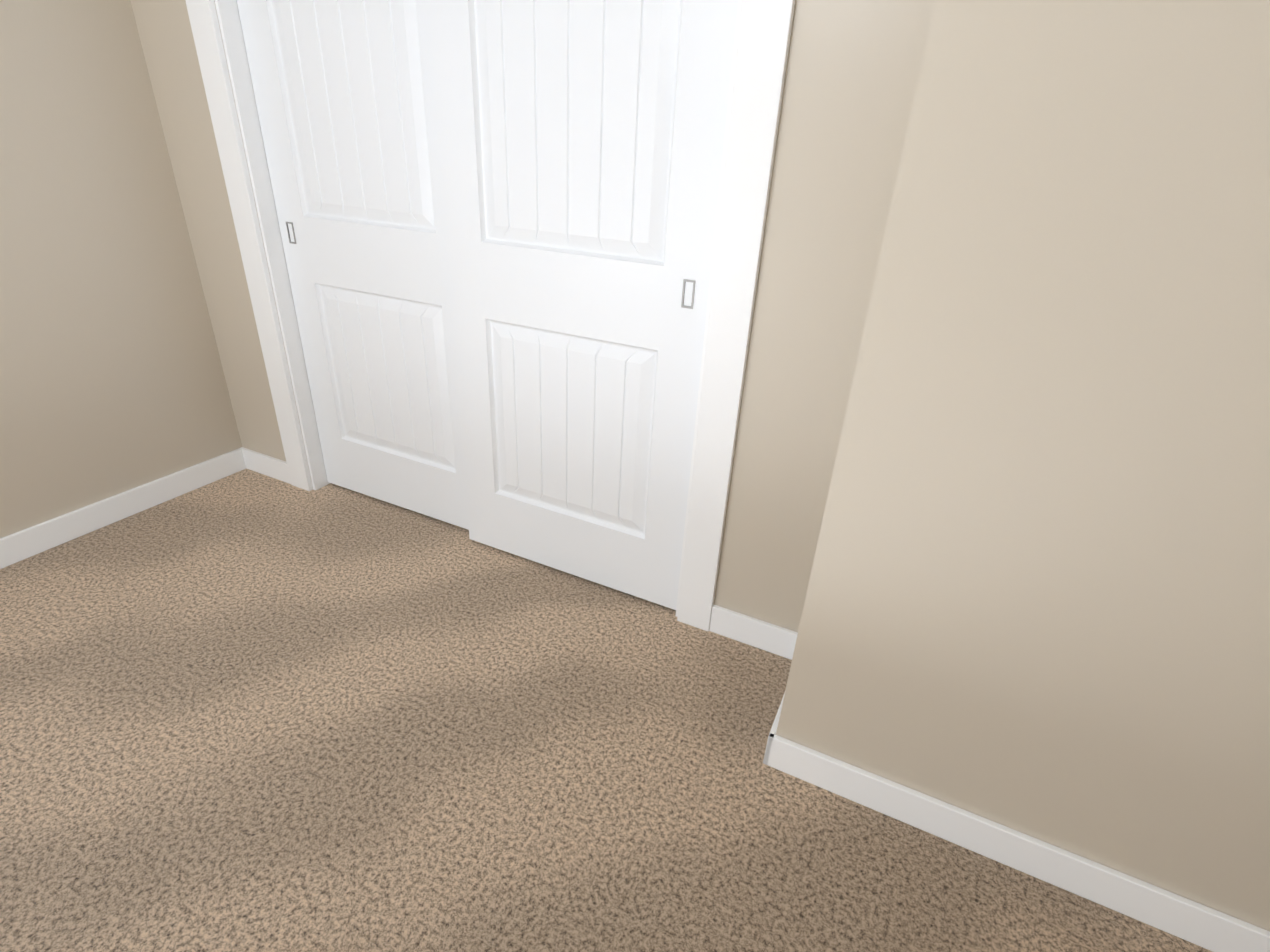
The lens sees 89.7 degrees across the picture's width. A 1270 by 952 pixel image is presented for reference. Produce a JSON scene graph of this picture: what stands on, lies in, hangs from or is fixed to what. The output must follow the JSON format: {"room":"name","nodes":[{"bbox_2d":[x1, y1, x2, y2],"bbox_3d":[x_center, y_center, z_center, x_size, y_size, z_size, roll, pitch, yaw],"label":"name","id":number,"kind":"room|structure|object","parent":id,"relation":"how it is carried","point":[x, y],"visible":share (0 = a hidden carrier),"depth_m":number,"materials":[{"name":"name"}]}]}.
{"room":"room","nodes":[
{"label":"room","id":0,"kind":"room"},
{"bbox_2d":[0,0,241,537],"bbox_3d":[-2.422,-0.360,0.545,0.120,2.376,3.840,15,29,22],"label":"wall","id":1,"kind":"structure","parent":0,"point":[112,380],"depth_m":1.98,"materials":[{"name":"beige paint"}]},
{"bbox_2d":[0,447,259,568],"bbox_3d":[-2.395,0.649,1.090,0.016,0.090,3.720,15,29,22],"label":"baseboard","id":2,"kind":"structure","parent":1,"relation":"attached to","point":[21,545],"depth_m":2.21,"materials":[{"name":"white wood"}]},
{"bbox_2d":[130,0,934,631],"bbox_3d":[-0.521,-0.854,1.726,2.430,2.376,0.120,15,29,22],"label":"wall","id":3,"kind":"structure","parent":0,"point":[852,72],"depth_m":1.47,"materials":[{"name":"beige paint"}]},
{"bbox_2d":[237,0,468,529],"bbox_3d":[-0.803,-0.778,1.933,0.778,2.000,0.035,15,29,22],"label":"closet door","id":4,"kind":"structure","parent":3,"relation":"in","point":[344,93],"depth_m":1.95,"materials":[{"name":"white paint"}]},
{"bbox_2d":[286,222,295,243],"bbox_3d":[-1.116,-0.791,2.077,0.030,0.066,0.008,15,29,22],"label":"door pull","id":5,"kind":"object","parent":4,"relation":"attached to","point":[287,223],"visible":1,"depth_m":2.07,"materials":[{"name":"silver metal"}]},
{"bbox_2d":[214,0,741,616],"bbox_3d":[-0.480,-0.686,1.785,1.540,2.030,0.120,15,29,22],"label":"door frame","id":6,"kind":"structure","parent":3,"relation":"attached to","point":[238,64],"depth_m":2.00,"materials":[{"name":"white wood"}]},
{"bbox_2d":[185,0,794,630],"bbox_3d":[-0.509,-0.707,1.701,1.770,2.140,0.024,15,29,22],"label":"trim","id":7,"kind":"structure","parent":3,"relation":"attached to","point":[765,28],"depth_m":1.58,"materials":[{"name":"white wood"}]},
{"bbox_2d":[427,0,738,609],"bbox_3d":[-0.164,-0.584,1.626,0.778,2.000,0.035,15,29,22],"label":"closet door","id":8,"kind":"structure","parent":3,"relation":"in","point":[581,144],"depth_m":1.62,"materials":[{"name":"white paint"}]},
{"bbox_2d":[681,279,695,308],"bbox_3d":[0.128,-0.434,1.522,0.030,0.066,0.008,15,29,22],"label":"door pull","id":9,"kind":"object","parent":8,"relation":"attached to","point":[683,293],"visible":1,"depth_m":1.52,"materials":[{"name":"silver metal"}]},
{"bbox_2d":[0,469,1211,951],"bbox_3d":[-0.910,1.272,0.251,3.840,0.100,6.010,15,29,22],"label":"floor","id":10,"kind":"structure","parent":0,"point":[246,711],"depth_m":1.40,"materials":[{"name":"carpet"}]},
{"bbox_2d":[776,0,1269,930],"bbox_3d":[1.119,-0.320,0.872,1.420,2.376,0.490,15,29,22],"label":"wall","id":11,"kind":"structure","parent":0,"point":[1036,604],"depth_m":0.96,"materials":[{"name":"beige paint"}]},
{"bbox_2d":[772,632,797,730],"bbox_3d":[0.391,0.545,1.611,0.014,0.090,0.360,15,29,22],"label":"baseboard","id":12,"kind":"structure","parent":11,"relation":"attached to","point":[790,653],"depth_m":1.50,"materials":[{"name":"white wood"}]},
{"bbox_2d":[763,728,1269,951],"bbox_3d":[0.875,0.774,1.218,1.284,0.090,0.014,15,29,22],"label":"baseboard","id":13,"kind":"structure","parent":11,"relation":"attached to","point":[1170,913],"depth_m":1.25,"materials":[{"name":"white wood"}]}
]}

